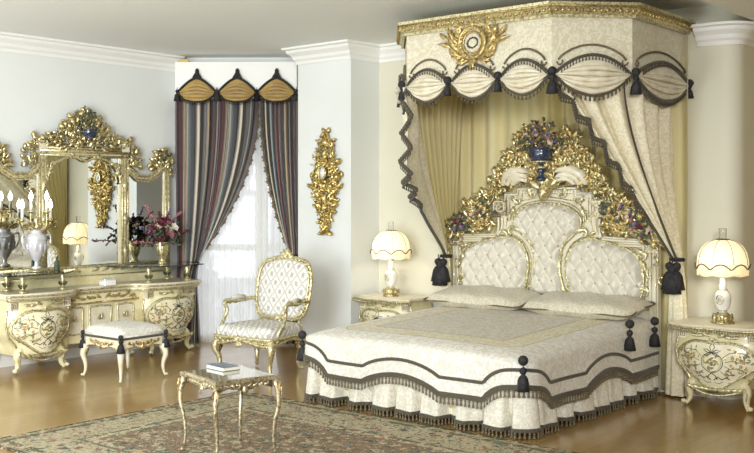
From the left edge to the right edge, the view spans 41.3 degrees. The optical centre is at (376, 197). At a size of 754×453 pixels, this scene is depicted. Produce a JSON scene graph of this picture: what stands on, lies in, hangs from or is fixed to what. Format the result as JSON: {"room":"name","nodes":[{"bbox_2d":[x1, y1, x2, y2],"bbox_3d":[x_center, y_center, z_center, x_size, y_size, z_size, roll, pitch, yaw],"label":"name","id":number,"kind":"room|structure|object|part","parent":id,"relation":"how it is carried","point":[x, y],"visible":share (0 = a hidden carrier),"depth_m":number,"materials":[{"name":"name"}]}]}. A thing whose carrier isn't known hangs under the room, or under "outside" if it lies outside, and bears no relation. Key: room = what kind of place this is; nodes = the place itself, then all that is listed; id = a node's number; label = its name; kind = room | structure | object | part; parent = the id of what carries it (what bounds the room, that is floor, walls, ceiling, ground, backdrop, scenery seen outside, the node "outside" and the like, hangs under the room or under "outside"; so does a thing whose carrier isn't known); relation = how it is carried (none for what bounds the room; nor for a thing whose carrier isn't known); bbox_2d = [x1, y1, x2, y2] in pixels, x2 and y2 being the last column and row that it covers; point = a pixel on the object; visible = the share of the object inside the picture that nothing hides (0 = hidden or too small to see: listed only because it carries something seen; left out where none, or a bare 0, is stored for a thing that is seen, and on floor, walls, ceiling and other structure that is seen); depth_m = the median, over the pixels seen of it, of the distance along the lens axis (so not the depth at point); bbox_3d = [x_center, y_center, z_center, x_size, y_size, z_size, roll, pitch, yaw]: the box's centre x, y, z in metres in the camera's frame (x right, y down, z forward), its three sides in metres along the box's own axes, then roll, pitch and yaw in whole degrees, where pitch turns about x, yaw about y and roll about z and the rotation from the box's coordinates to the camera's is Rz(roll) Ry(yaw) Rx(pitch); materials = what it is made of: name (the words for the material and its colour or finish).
{"room":"bedroom","nodes":[
{"label":"bedroom","id":0,"kind":"room"},
{"bbox_2d":[0,51,176,356],"bbox_3d":[-5.688,0.025,7.479,0.150,3.250,10.450,0,0,40],"label":"wall","id":1,"kind":"structure","parent":0,"point":[37,92],"depth_m":10.48,"materials":[{"name":"paint"}]},
{"bbox_2d":[0,339,174,367],"bbox_3d":[-5.641,1.600,7.406,0.016,0.100,10.400,0,0,40],"label":"baseboard","id":2,"kind":"structure","parent":1,"relation":"attached to","point":[7,361],"depth_m":10.31,"materials":[{"name":"white wood"}]},
{"bbox_2d":[0,31,184,71],"bbox_3d":[-5.591,-1.515,7.377,0.130,0.170,10.420,0,0,40],"label":"trim","id":3,"kind":"structure","parent":1,"relation":"attached to","point":[9,42],"depth_m":10.39,"materials":[{"name":"white paint"}]},
{"bbox_2d":[185,58,294,61],"bbox_3d":[-1.578,0.025,11.478,1.543,3.250,0.150,0,0,1],"label":"wall","id":4,"kind":"structure","parent":0,"point":[189,59],"depth_m":11.40,"materials":[{"name":"paint"}]},
{"bbox_2d":[174,59,297,104],"bbox_3d":[-1.559,-1.291,11.233,1.413,0.518,0.338,0,0,1],"label":"pelmet","id":5,"kind":"object","parent":4,"relation":"attached to","point":[195,82],"visible":1,"depth_m":11.13,"materials":[{"name":"white"}]},
{"bbox_2d":[174,99,259,343],"bbox_3d":[-1.790,0.245,11.241,0.980,2.772,0.156,0,0,0],"label":"striped curtain","id":6,"kind":"object","parent":5,"relation":"hanging from","point":[215,141],"visible":0.85,"depth_m":11.23,"materials":[{"name":"fabric"}]},
{"bbox_2d":[197,194,239,341],"bbox_3d":[-1.852,0.265,11.358,0.600,2.730,0.036,0,0,1],"label":"sheer curtain","id":7,"kind":"object","parent":5,"relation":"hanging from","point":[219,274],"visible":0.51,"depth_m":11.36,"materials":[{"name":"white fabric"}]},
{"bbox_2d":[240,106,286,320],"bbox_3d":[-1.237,0.265,11.347,0.630,2.730,0.036,0,0,1],"label":"sheer curtain","id":8,"kind":"object","parent":5,"relation":"hanging from","point":[261,239],"visible":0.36,"depth_m":11.34,"materials":[{"name":"white fabric"}]},
{"bbox_2d":[257,99,297,343],"bbox_3d":[-1.095,0.245,11.232,0.485,2.772,0.161,0,0,3],"label":"striped curtain","id":9,"kind":"object","parent":5,"relation":"hanging from","point":[278,124],"visible":0.69,"depth_m":11.19,"materials":[{"name":"fabric"}]},
{"bbox_2d":[298,59,378,334],"bbox_3d":[-0.397,0.025,10.695,0.760,3.250,0.500,0,0,40],"label":"wall pier","id":10,"kind":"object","parent":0,"point":[342,96],"visible":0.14,"depth_m":10.46,"materials":[{"name":"paint"}]},
{"bbox_2d":[306,127,343,235],"bbox_3d":[-0.552,-0.171,10.419,0.476,1.128,0.104,0,0,40],"label":"carving","id":11,"kind":"object","parent":10,"relation":"attached to","point":[325,203],"visible":1,"depth_m":10.40,"materials":[{"name":"gold metal"}]},
{"bbox_2d":[0,0,710,57],"bbox_3d":[-0.424,-1.650,4.293,12.600,0.100,12.400,0,0,40],"label":"ceiling","id":12,"kind":"structure","parent":0,"point":[187,28],"depth_m":8.91,"materials":[{"name":"white paint"}]},
{"bbox_2d":[0,342,753,452],"bbox_3d":[-0.424,1.700,4.293,12.600,0.100,12.400,0,0,40],"label":"floor","id":13,"kind":"structure","parent":0,"point":[43,395],"depth_m":8.07,"materials":[{"name":"brown wood"}]},
{"bbox_2d":[0,277,201,373],"bbox_3d":[-2.831,1.268,10.202,0.665,0.755,2.307,0,0,40],"label":"table","id":14,"kind":"object","parent":13,"relation":"on","point":[37,323],"visible":0.95,"depth_m":9.98,"materials":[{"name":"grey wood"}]},
{"bbox_2d":[2,277,11,291],"bbox_3d":[-3.539,0.807,9.556,0.087,0.165,0.086,0,0,40],"label":"support","id":15,"kind":"object","parent":14,"relation":"on","point":[6,283],"visible":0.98,"depth_m":9.54,"materials":[{"name":"gold metal"}]},
{"bbox_3d":[-3.367,1.520,9.343,0.101,0.251,0.152,0,0,18],"label":"leg","id":16,"kind":"part","parent":14,"relation":"part of","materials":[{"name":"beige wood"}]},
{"bbox_2d":[18,276,27,293],"bbox_3d":[-3.308,0.807,9.334,0.087,0.165,0.086,0,0,40],"label":"support","id":17,"kind":"object","parent":14,"relation":"on","point":[22,285],"visible":0.98,"depth_m":9.31,"materials":[{"name":"gold metal"}]},
{"bbox_2d":[0,268,73,276],"bbox_3d":[-3.237,0.719,9.647,0.480,0.012,0.933,0,0,40],"label":"glass shelf","id":18,"kind":"object","parent":17,"relation":"on","point":[66,270],"visible":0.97,"depth_m":9.50,"materials":[{"name":"white"}]},
{"bbox_2d":[18,191,53,272],"bbox_3d":[-3.283,0.321,9.642,0.311,0.785,0.248,0,0,-13],"label":"candelabrum","id":19,"kind":"object","parent":18,"relation":"on","point":[36,244],"visible":1,"depth_m":9.59,"materials":[{"name":"white ceramic"}]},
{"bbox_2d":[20,199,24,218],"bbox_3d":[-3.380,0.103,9.527,0.044,0.190,0.042,0,0,40],"label":"candle","id":20,"kind":"object","parent":19,"relation":"on","point":[22,205],"depth_m":9.52,"materials":[{"name":"beige wax"}]},
{"bbox_2d":[29,191,32,209],"bbox_3d":[-3.359,0.023,9.706,0.044,0.190,0.042,0,0,40],"label":"candle","id":21,"kind":"object","parent":19,"relation":"on","point":[30,195],"depth_m":9.70,"materials":[{"name":"beige wax"}]},
{"bbox_3d":[-3.283,0.437,9.642,0.016,0.188,0.321,0,0,40],"label":"handle","id":22,"kind":"part","parent":19,"relation":"part of","materials":[{"name":"white ceramic"}]},
{"bbox_2d":[44,191,48,209],"bbox_3d":[-3.164,0.023,9.581,0.044,0.190,0.042,0,0,40],"label":"candle","id":23,"kind":"object","parent":19,"relation":"on","point":[46,196],"depth_m":9.57,"materials":[{"name":"beige wax"}]},
{"bbox_2d":[48,199,52,217],"bbox_3d":[-3.186,0.103,9.756,0.044,0.190,0.042,0,0,40],"label":"candle","id":24,"kind":"object","parent":19,"relation":"on","point":[50,204],"depth_m":9.74,"materials":[{"name":"beige wax"}]},
{"bbox_2d":[54,253,59,269],"bbox_3d":[-3.169,0.628,9.899,0.056,0.170,0.055,0,0,40],"label":"perfume bottle","id":25,"kind":"object","parent":18,"relation":"on","point":[56,263],"visible":1,"depth_m":9.88,"materials":[{"name":"green glass"}]},
{"bbox_3d":[-3.170,1.255,9.480,0.187,0.570,0.700,0,0,40],"label":"gilt moulding","id":26,"kind":"part","parent":14,"relation":"part of","materials":[{"name":"beige wood"}]},
{"bbox_3d":[-3.139,1.260,9.460,0.146,0.400,0.609,0,0,40],"label":"door","id":27,"kind":"part","parent":14,"relation":"part of","materials":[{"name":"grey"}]},
{"bbox_2d":[58,273,66,289],"bbox_3d":[-3.057,0.807,9.724,0.087,0.165,0.086,0,0,40],"label":"support","id":28,"kind":"object","parent":14,"relation":"on","point":[62,282],"visible":0.98,"depth_m":9.71,"materials":[{"name":"gold metal"}]},
{"bbox_3d":[-3.066,1.520,9.697,0.152,0.251,0.101,0,0,-27],"label":"leg","id":29,"kind":"part","parent":14,"relation":"part of","materials":[{"name":"beige wood"}]},
{"bbox_3d":[-3.105,1.492,9.910,0.109,0.302,0.086,0,0,40],"label":"leg","id":30,"kind":"part","parent":14,"relation":"part of","materials":[{"name":"beige wood"}]},
{"bbox_3d":[-3.019,1.230,9.962,0.008,0.300,0.230,0,0,40],"label":"door","id":31,"kind":"part","parent":14,"relation":"part of","materials":[{"name":"beige wood"}]},
{"bbox_3d":[-3.012,1.228,9.956,0.022,0.293,0.215,0,0,40],"label":"gilt panel","id":32,"kind":"part","parent":14,"relation":"part of","materials":[{"name":"beige wood"}]},
{"bbox_2d":[0,106,174,290],"bbox_3d":[-2.984,-0.029,10.332,0.204,1.853,2.346,0,0,40],"label":"mirror","id":33,"kind":"object","parent":14,"relation":"on","point":[98,200],"visible":0.99,"depth_m":10.35,"materials":[{"name":"gold metal"}]},
{"bbox_2d":[0,172,37,270],"bbox_3d":[-3.539,0.197,9.793,0.006,1.047,0.500,0,0,40],"label":"mirror glass","id":34,"kind":"object","parent":33,"relation":"on","point":[13,256],"depth_m":9.78,"materials":[{"name":"white"}]},
{"bbox_2d":[47,156,119,267],"bbox_3d":[-3.041,0.135,10.380,0.006,1.170,0.921,0,0,39],"label":"mirror glass","id":35,"kind":"object","parent":33,"relation":"on","point":[83,191],"depth_m":10.38,"materials":[{"name":"white"}]},
{"bbox_3d":[-3.022,0.099,10.364,0.080,1.242,2.161,0,0,40],"label":"gilt frame","id":36,"kind":"part","parent":33,"relation":"part of","materials":[{"name":"gold metal"}]},
{"bbox_3d":[-3.024,0.797,10.366,0.072,0.199,2.160,0,0,40],"label":"plinth moulding","id":37,"kind":"part","parent":33,"relation":"part of","materials":[{"name":"gold metal"}]},
{"bbox_3d":[-3.040,0.107,10.380,0.055,1.245,2.160,0,0,40],"label":"frame","id":38,"kind":"part","parent":33,"relation":"part of","materials":[{"name":"gold metal"}]},
{"bbox_2d":[129,172,163,262],"bbox_3d":[-2.543,0.197,10.968,0.006,1.047,0.500,0,0,40],"label":"mirror glass","id":39,"kind":"object","parent":33,"relation":"on","point":[150,192],"depth_m":10.94,"materials":[{"name":"white"}]},
{"bbox_3d":[-2.822,1.230,10.195,0.008,0.300,0.290,0,0,40],"label":"door","id":40,"kind":"part","parent":14,"relation":"part of","materials":[{"name":"beige wood"}]},
{"bbox_3d":[-2.815,1.228,10.189,0.022,0.293,0.277,0,0,40],"label":"gilt panel","id":41,"kind":"part","parent":14,"relation":"part of","materials":[{"name":"beige wood"}]},
{"bbox_2d":[99,276,115,285],"bbox_3d":[-2.737,0.842,10.162,0.104,0.097,0.144,0,0,40],"label":"box","id":42,"kind":"object","parent":14,"relation":"on","point":[107,281],"visible":1,"depth_m":10.12,"materials":[{"name":"white ceramic"}]},
{"bbox_3d":[-2.737,0.810,10.162,0.104,0.035,0.144,0,0,40],"label":"lid","id":43,"kind":"part","parent":42,"relation":"part of","materials":[{"name":"white ceramic"}]},
{"bbox_3d":[-2.625,1.230,10.427,0.008,0.300,0.230,0,0,40],"label":"door","id":44,"kind":"part","parent":14,"relation":"part of","materials":[{"name":"beige wood"}]},
{"bbox_3d":[-2.617,1.228,10.421,0.022,0.293,0.215,0,0,40],"label":"gilt panel","id":45,"kind":"part","parent":14,"relation":"part of","materials":[{"name":"beige wood"}]},
{"bbox_2d":[145,267,152,282],"bbox_3d":[-2.397,0.807,10.502,0.087,0.165,0.086,0,0,40],"label":"support","id":46,"kind":"object","parent":14,"relation":"on","point":[148,276],"visible":1,"depth_m":10.48,"materials":[{"name":"gold metal"}]},
{"bbox_3d":[-2.370,1.520,10.517,0.101,0.251,0.152,0,0,18],"label":"leg","id":47,"kind":"part","parent":14,"relation":"part of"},
{"bbox_2d":[163,267,170,278],"bbox_3d":[-2.311,0.807,11.005,0.087,0.165,0.086,0,0,40],"label":"support","id":48,"kind":"object","parent":14,"relation":"on","point":[166,272],"visible":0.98,"depth_m":10.99,"materials":[{"name":"gold metal"}]},
{"bbox_3d":[-2.174,1.255,10.655,0.187,0.570,0.700,0,0,40],"label":"gilt moulding","id":49,"kind":"part","parent":14,"relation":"part of","materials":[{"name":"beige wood"}]},
{"bbox_3d":[-2.143,1.260,10.635,0.146,0.400,0.609,0,0,40],"label":"door","id":50,"kind":"part","parent":14,"relation":"part of","materials":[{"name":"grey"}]},
{"bbox_2d":[183,266,190,280],"bbox_3d":[-2.054,0.807,10.814,0.087,0.165,0.086,0,0,40],"label":"support","id":51,"kind":"object","parent":14,"relation":"on","point":[187,273],"visible":1,"depth_m":10.79,"materials":[{"name":"gold metal"}]},
{"bbox_2d":[107,262,203,267],"bbox_3d":[-2.349,0.719,10.693,0.480,0.012,0.933,0,0,40],"label":"glass shelf","id":52,"kind":"object","parent":51,"relation":"on","point":[169,264],"visible":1,"depth_m":10.59,"materials":[{"name":"white"}]},
{"bbox_3d":[-2.349,0.719,10.692,0.475,0.012,0.930,0,0,40],"label":"glass plate","id":53,"kind":"part","parent":52,"relation":"part of","materials":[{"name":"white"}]},
{"bbox_2d":[156,242,168,263],"bbox_3d":[-2.324,0.594,10.835,0.147,0.238,0.143,0,0,40],"label":"flower vase","id":54,"kind":"object","parent":52,"relation":"on","point":[162,251],"visible":0.89,"depth_m":10.79,"materials":[{"name":"gold metal"}]},
{"bbox_2d":[133,204,188,247],"bbox_3d":[-2.357,0.316,10.790,0.390,0.496,0.813,0,0,30],"label":"flower bouquet","id":55,"kind":"object","parent":54,"relation":"in","point":[155,232],"visible":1,"depth_m":10.76,"materials":[{"name":"pink plant"}]},
{"bbox_3d":[-2.432,0.356,10.684,0.090,0.091,0.056,0,0,-16],"label":"flower","id":56,"kind":"part","parent":55,"relation":"part of","materials":[{"name":"pink plant"}]},
{"bbox_3d":[-2.316,0.421,10.708,0.052,0.099,0.091,0,0,40],"label":"flower","id":57,"kind":"part","parent":55,"relation":"part of","materials":[{"name":"pink plant"}]},
{"bbox_3d":[-2.308,0.261,10.706,0.070,0.077,0.099,0,0,40],"label":"flower","id":58,"kind":"part","parent":55,"relation":"part of","materials":[{"name":"pink plant"}]},
{"bbox_3d":[-2.176,0.307,10.779,0.066,0.088,0.084,0,0,0],"label":"flower","id":59,"kind":"part","parent":55,"relation":"part of","materials":[{"name":"beige plant"}]},
{"bbox_3d":[-2.070,1.520,10.871,0.152,0.251,0.101,0,0,-27],"label":"leg","id":60,"kind":"part","parent":14,"relation":"part of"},
{"bbox_2d":[79,320,169,382],"bbox_3d":[-2.329,1.392,9.226,0.643,0.494,0.584,0,0,39],"label":"stool","id":61,"kind":"object","parent":13,"relation":"on","point":[121,336],"visible":1,"depth_m":9.09,"materials":[{"name":"white fabric"}]},
{"bbox_3d":[-2.688,1.485,9.214,0.086,0.308,0.071,0,0,17],"label":"leg","id":62,"kind":"part","parent":61,"relation":"part of","materials":[{"name":"beige wood"}]},
{"bbox_3d":[-2.276,1.485,8.873,0.071,0.308,0.086,0,0,10],"label":"leg","id":63,"kind":"part","parent":61,"relation":"part of","materials":[{"name":"beige wood"}]},
{"bbox_3d":[-2.330,1.205,9.227,0.550,0.120,0.490,0,0,39],"label":"seat","id":64,"kind":"part","parent":61,"relation":"part of","materials":[{"name":"white fabric"}]},
{"bbox_3d":[-2.390,1.485,9.580,0.071,0.308,0.086,0,0,-28],"label":"leg","id":65,"kind":"part","parent":61,"relation":"part of","materials":[{"name":"beige wood"}]},
{"bbox_3d":[-1.973,1.485,9.246,0.086,0.308,0.071,0,0,-22],"label":"leg","id":66,"kind":"part","parent":61,"relation":"part of","materials":[{"name":"beige wood"}]},
{"bbox_2d":[211,248,312,372],"bbox_3d":[-1.080,1.066,9.505,0.791,1.146,0.756,0,0,33],"label":"armchair","id":67,"kind":"object","parent":13,"relation":"on","point":[284,281],"visible":0.96,"depth_m":9.60,"materials":[{"name":"fabric"}]},
{"bbox_3d":[-1.504,1.460,9.444,0.119,0.359,0.089,0,0,-1],"label":"leg","id":68,"kind":"part","parent":67,"relation":"part of","materials":[{"name":"gold metal"}]},
{"bbox_3d":[-1.353,1.128,9.719,0.099,0.333,0.518,0,0,33],"label":"arm","id":69,"kind":"part","parent":67,"relation":"part of","materials":[{"name":"gold metal"}]},
{"bbox_3d":[-1.188,1.460,9.840,0.089,0.359,0.118,0,0,-23],"label":"leg","id":70,"kind":"part","parent":67,"relation":"part of","materials":[{"name":"gold metal"}]},
{"bbox_3d":[-1.104,1.320,9.468,0.743,0.118,0.666,0,0,33],"label":"seat frame","id":71,"kind":"part","parent":67,"relation":"part of","materials":[{"name":"gold metal"}]},
{"bbox_3d":[-1.100,1.228,9.473,0.696,0.124,0.606,0,0,33],"label":"seat","id":72,"kind":"part","parent":67,"relation":"part of","materials":[{"name":"fabric"}]},
{"bbox_3d":[-0.963,1.460,9.093,0.089,0.359,0.119,0,0,-23],"label":"leg","id":73,"kind":"part","parent":67,"relation":"part of","materials":[{"name":"gold metal"}]},
{"bbox_3d":[-0.919,0.856,9.754,0.693,0.725,0.165,0,0,33],"label":"frame","id":74,"kind":"part","parent":67,"relation":"part of","materials":[{"name":"gold metal"}]},
{"bbox_3d":[-0.917,0.873,9.757,0.633,0.576,0.152,0,0,33],"label":"backrest","id":75,"kind":"part","parent":67,"relation":"part of","materials":[{"name":"fabric"}]},
{"bbox_3d":[-0.773,1.120,9.342,0.099,0.348,0.518,0,0,33],"label":"arm","id":76,"kind":"part","parent":67,"relation":"part of","materials":[{"name":"gold metal"}]},
{"bbox_3d":[-0.730,1.460,9.543,0.118,0.359,0.089,0,0,-1],"label":"leg","id":77,"kind":"part","parent":67,"relation":"part of","materials":[{"name":"gold metal"}]},
{"bbox_2d":[0,391,576,452],"bbox_3d":[-0.309,1.643,6.268,4.180,0.012,2.320,0,0,40],"label":"rug","id":78,"kind":"object","parent":13,"relation":"on","point":[301,427],"visible":0.92,"depth_m":6.96,"materials":[{"name":"carpet"}]},
{"bbox_2d":[177,365,281,452],"bbox_3d":[-0.943,1.369,6.372,0.500,0.510,0.546,0,0,-36],"label":"side table","id":79,"kind":"object","parent":78,"relation":"on","point":[245,379],"visible":0.99,"depth_m":6.29,"materials":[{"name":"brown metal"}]},
{"bbox_3d":[-1.251,1.381,6.437,0.065,0.484,0.042,0,0,17],"label":"leg","id":80,"kind":"part","parent":79,"relation":"part of","materials":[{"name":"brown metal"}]},
{"bbox_3d":[-0.973,1.381,6.058,0.042,0.484,0.065,0,0,0],"label":"leg","id":81,"kind":"part","parent":79,"relation":"part of","materials":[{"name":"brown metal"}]},
{"bbox_2d":[206,362,239,371],"bbox_3d":[-1.004,1.101,6.516,0.130,0.025,0.200,0,0,-43],"label":"book","id":82,"kind":"object","parent":79,"relation":"on","point":[221,366],"visible":1,"depth_m":6.48,"materials":[{"name":"beige paper"}]},
{"bbox_3d":[-0.912,1.381,6.686,0.042,0.484,0.065,0,0,0],"label":"leg","id":83,"kind":"part","parent":79,"relation":"part of","materials":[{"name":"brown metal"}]},
{"bbox_3d":[-0.634,1.381,6.306,0.065,0.484,0.042,0,0,17],"label":"leg","id":84,"kind":"part","parent":79,"relation":"part of","materials":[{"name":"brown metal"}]},
{"bbox_2d":[352,292,431,321],"bbox_3d":[0.148,1.318,10.116,0.750,0.656,0.529,0,0,40],"label":"nightstand","id":85,"kind":"object","parent":13,"relation":"on","point":[373,306],"visible":0.33,"depth_m":9.95,"materials":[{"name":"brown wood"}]},
{"bbox_3d":[0.028,1.298,9.969,0.615,0.352,0.121,0,0,40],"label":"door","id":86,"kind":"part","parent":85,"relation":"part of","materials":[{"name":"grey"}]},
{"bbox_3d":[0.047,1.297,9.997,0.707,0.496,0.155,0,0,40],"label":"gilt moulding","id":87,"kind":"part","parent":85,"relation":"part of","materials":[{"name":"gold metal"}]},
{"bbox_2d":[370,222,411,296],"bbox_3d":[0.141,0.615,10.108,0.424,0.750,0.424,0,0,40],"label":"table lamp","id":88,"kind":"object","parent":85,"relation":"on","point":[390,244],"visible":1,"depth_m":9.99,"materials":[{"name":"beige fabric"}]},
{"bbox_3d":[0.141,0.425,10.108,0.390,0.190,0.390,0,0,40],"label":"lamp shade","id":89,"kind":"part","parent":88,"relation":"part of","materials":[{"name":"white fabric"}]},
{"bbox_2d":[303,117,663,438],"bbox_3d":[0.872,0.459,8.280,2.357,2.383,2.222,0,0,40],"label":"bed","id":90,"kind":"object","parent":13,"relation":"on","point":[551,237],"visible":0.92,"depth_m":8.76,"materials":[{"name":"fabric"}]},
{"bbox_3d":[0.876,1.340,8.284,1.980,0.380,2.030,0,0,40],"label":"mattress","id":91,"kind":"part","parent":90,"relation":"part of","materials":[{"name":"fabric"}]},
{"bbox_2d":[296,306,660,409],"bbox_3d":[0.851,1.218,8.222,2.315,0.527,2.142,0,0,40],"label":"bedspread","id":92,"kind":"object","parent":90,"relation":"on","point":[464,353],"visible":0.98,"depth_m":7.59,"materials":[{"name":"beige fabric"}]},
{"bbox_2d":[423,285,542,310],"bbox_3d":[0.977,0.915,9.214,1.094,0.199,0.508,0,0,40],"label":"pillow","id":93,"kind":"object","parent":92,"relation":"on","point":[483,297],"visible":0.94,"depth_m":9.05,"materials":[{"name":"fabric"}]},
{"bbox_2d":[519,291,655,319],"bbox_3d":[1.777,0.915,8.535,1.094,0.199,0.508,0,0,40],"label":"pillow","id":94,"kind":"object","parent":92,"relation":"on","point":[584,305],"visible":1,"depth_m":8.37,"materials":[{"name":"fabric"}]},
{"bbox_3d":[1.083,0.638,9.407,0.739,0.554,0.104,0,0,40],"label":"tufted panel","id":95,"kind":"part","parent":90,"relation":"part of","materials":[{"name":"beige fabric"}]},
{"bbox_3d":[1.517,0.465,9.040,0.690,0.830,0.104,0,0,40],"label":"tufted panel","id":96,"kind":"part","parent":90,"relation":"part of","materials":[{"name":"beige fabric"}]},
{"bbox_3d":[1.542,0.526,9.069,2.104,1.248,0.034,0,0,40],"label":"moulding","id":97,"kind":"part","parent":90,"relation":"part of","materials":[{"name":"white fabric"}]},
{"bbox_3d":[1.571,0.765,9.104,2.120,1.730,0.060,0,0,40],"label":"headboard","id":98,"kind":"part","parent":90,"relation":"part of","materials":[{"name":"white fabric"}]},
{"bbox_3d":[1.950,0.638,8.672,0.739,0.554,0.104,0,0,40],"label":"tufted panel","id":99,"kind":"part","parent":90,"relation":"part of","materials":[{"name":"beige fabric"}]},
{"bbox_2d":[636,223,641,229],"bbox_3d":[2.195,0.239,8.373,0.056,0.055,0.018,0,0,18],"label":"flower","id":100,"kind":"object","parent":90,"relation":"on","point":[638,225],"depth_m":8.38,"materials":[{"name":"pink plant"}]},
{"bbox_2d":[646,227,652,233],"bbox_3d":[2.268,0.273,8.336,0.054,0.059,0.031,0,0,40],"label":"flower","id":101,"kind":"object","parent":90,"relation":"on","point":[649,230],"depth_m":8.34,"materials":[{"name":"pink plant"}]},
{"bbox_2d":[669,317,753,412],"bbox_3d":[2.741,1.318,7.917,0.750,0.656,0.529,0,0,40],"label":"nightstand","id":102,"kind":"object","parent":13,"relation":"on","point":[714,357],"visible":1,"depth_m":7.74,"materials":[{"name":"grey wood"}]},
{"bbox_3d":[2.499,1.530,7.987,0.136,0.231,0.090,0,0,18],"label":"leg","id":103,"kind":"part","parent":102,"relation":"part of","materials":[{"name":"beige wood"}]},
{"bbox_3d":[2.709,1.530,8.231,0.128,0.229,0.090,0,0,40],"label":"leg","id":104,"kind":"part","parent":102,"relation":"part of","materials":[{"name":"gold metal"}]},
{"bbox_3d":[2.640,1.297,7.798,0.707,0.496,0.155,0,0,40],"label":"gilt moulding","id":105,"kind":"part","parent":102,"relation":"part of","materials":[{"name":"beige wood"}]},
{"bbox_3d":[2.621,1.298,7.770,0.615,0.352,0.121,0,0,40],"label":"door","id":106,"kind":"part","parent":102,"relation":"part of","materials":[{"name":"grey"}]},
{"bbox_2d":[695,228,750,323],"bbox_3d":[2.734,0.615,7.909,0.424,0.750,0.424,0,0,40],"label":"table lamp","id":107,"kind":"object","parent":102,"relation":"on","point":[721,257],"visible":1,"depth_m":7.80,"materials":[{"name":"beige fabric"}]},
{"bbox_3d":[2.734,0.425,7.909,0.390,0.190,0.390,0,0,40],"label":"lamp shade","id":108,"kind":"part","parent":107,"relation":"part of","materials":[{"name":"white fabric"}]},
{"bbox_3d":[2.850,1.530,7.689,0.090,0.231,0.136,0,0,-27],"label":"leg","id":109,"kind":"part","parent":102,"relation":"part of","materials":[{"name":"beige wood"}]},
{"bbox_2d":[379,5,753,398],"bbox_3d":[1.208,0.025,9.990,5.040,3.250,0.600,0,0,40],"label":"wall","id":110,"kind":"structure","parent":0,"point":[721,110],"depth_m":8.33,"materials":[{"name":"paint"}]},
{"bbox_2d":[281,39,379,64],"bbox_3d":[-0.464,-1.515,10.616,1.020,0.170,0.608,0,0,40],"label":"trim","id":111,"kind":"structure","parent":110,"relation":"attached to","point":[340,49],"depth_m":10.39,"materials":[{"name":"white paint"}]},
{"bbox_2d":[379,42,404,62],"bbox_3d":[0.346,-1.515,10.242,0.960,0.170,0.130,0,0,40],"label":"trim","id":112,"kind":"structure","parent":110,"relation":"attached to","point":[390,52],"depth_m":10.41,"materials":[{"name":"white paint"}]},
{"bbox_2d":[395,1,695,114],"bbox_3d":[1.237,-1.107,8.555,2.472,0.746,1.578,0,0,40],"label":"canopy","id":113,"kind":"object","parent":110,"relation":"attached to","point":[592,49],"visible":0.95,"depth_m":7.80,"materials":[{"name":"beige fabric"}]},
{"bbox_2d":[398,81,452,305],"bbox_3d":[0.401,0.310,9.097,0.268,2.640,1.360,0,0,19],"label":"curtain","id":114,"kind":"object","parent":113,"relation":"hanging from","point":[416,167],"visible":0.84,"depth_m":8.80,"materials":[{"name":"fabric"}]},
{"bbox_2d":[402,81,447,254],"bbox_3d":[0.381,-0.224,9.083,0.249,1.575,1.304,0,0,18],"label":"drape","id":115,"kind":"object","parent":114,"relation":"hanging from","point":[416,167],"depth_m":8.72,"materials":[{"name":"fabric"}]},
{"bbox_3d":[1.248,-1.090,8.568,2.311,0.168,1.454,0,0,40],"label":"cord","id":116,"kind":"part","parent":113,"relation":"part of","materials":[{"name":"fabric"}]},
{"bbox_3d":[1.238,-1.425,8.555,2.433,0.110,1.549,0,0,40],"label":"cornice","id":117,"kind":"part","parent":113,"relation":"part of","materials":[{"name":"gold metal"}]},
{"bbox_2d":[417,36,687,389],"bbox_3d":[1.405,0.135,8.799,2.415,2.970,0.920,0,0,40],"label":"curtain","id":118,"kind":"object","parent":113,"relation":"hanging from","point":[463,141],"visible":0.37,"depth_m":9.50,"materials":[{"name":"beige fabric"}]},
{"bbox_2d":[548,74,688,396],"bbox_3d":[1.971,0.286,7.920,1.422,2.688,0.313,0,0,-34],"label":"curtain","id":119,"kind":"object","parent":113,"relation":"hanging from","point":[636,132],"visible":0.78,"depth_m":8.02,"materials":[{"name":"fabric"}]},
{"bbox_2d":[558,74,681,257],"bbox_3d":[1.977,-0.248,7.920,1.352,1.525,0.302,0,0,-35],"label":"drape","id":120,"kind":"object","parent":119,"relation":"hanging from","point":[636,132],"depth_m":7.94,"materials":[{"name":"fabric"}]},
{"bbox_3d":[2.183,-0.248,7.994,0.804,1.528,0.047,0,0,-44],"label":"cord","id":121,"kind":"part","parent":119,"relation":"part of","materials":[{"name":"fabric"}]},
{"bbox_2d":[661,389,715,397],"bbox_3d":[1.413,1.600,9.412,3.620,0.100,0.016,0,0,40],"label":"baseboard","id":122,"kind":"structure","parent":110,"relation":"attached to","point":[696,393],"depth_m":8.30,"materials":[{"name":"white"}]},
{"bbox_2d":[691,21,753,47],"bbox_3d":[2.975,-1.345,8.340,0.470,0.170,0.630,0,0,40],"label":"trim","id":123,"kind":"structure","parent":110,"relation":"attached to","point":[722,32],"depth_m":8.18,"materials":[{"name":"white"}]},
{"bbox_3d":[5.698,0.025,6.673,6.340,3.250,0.150,0,0,40],"label":"wall","id":124,"kind":"structure","parent":0,"visible":0},
{"bbox_2d":[700,0,753,20],"bbox_3d":[4.552,-1.514,5.252,5.950,0.168,3.500,0,0,40],"label":"trim","id":125,"kind":"structure","parent":124,"relation":"attached to","point":[744,8],"depth_m":7.47,"materials":[{"name":"white paint"}]}
]}

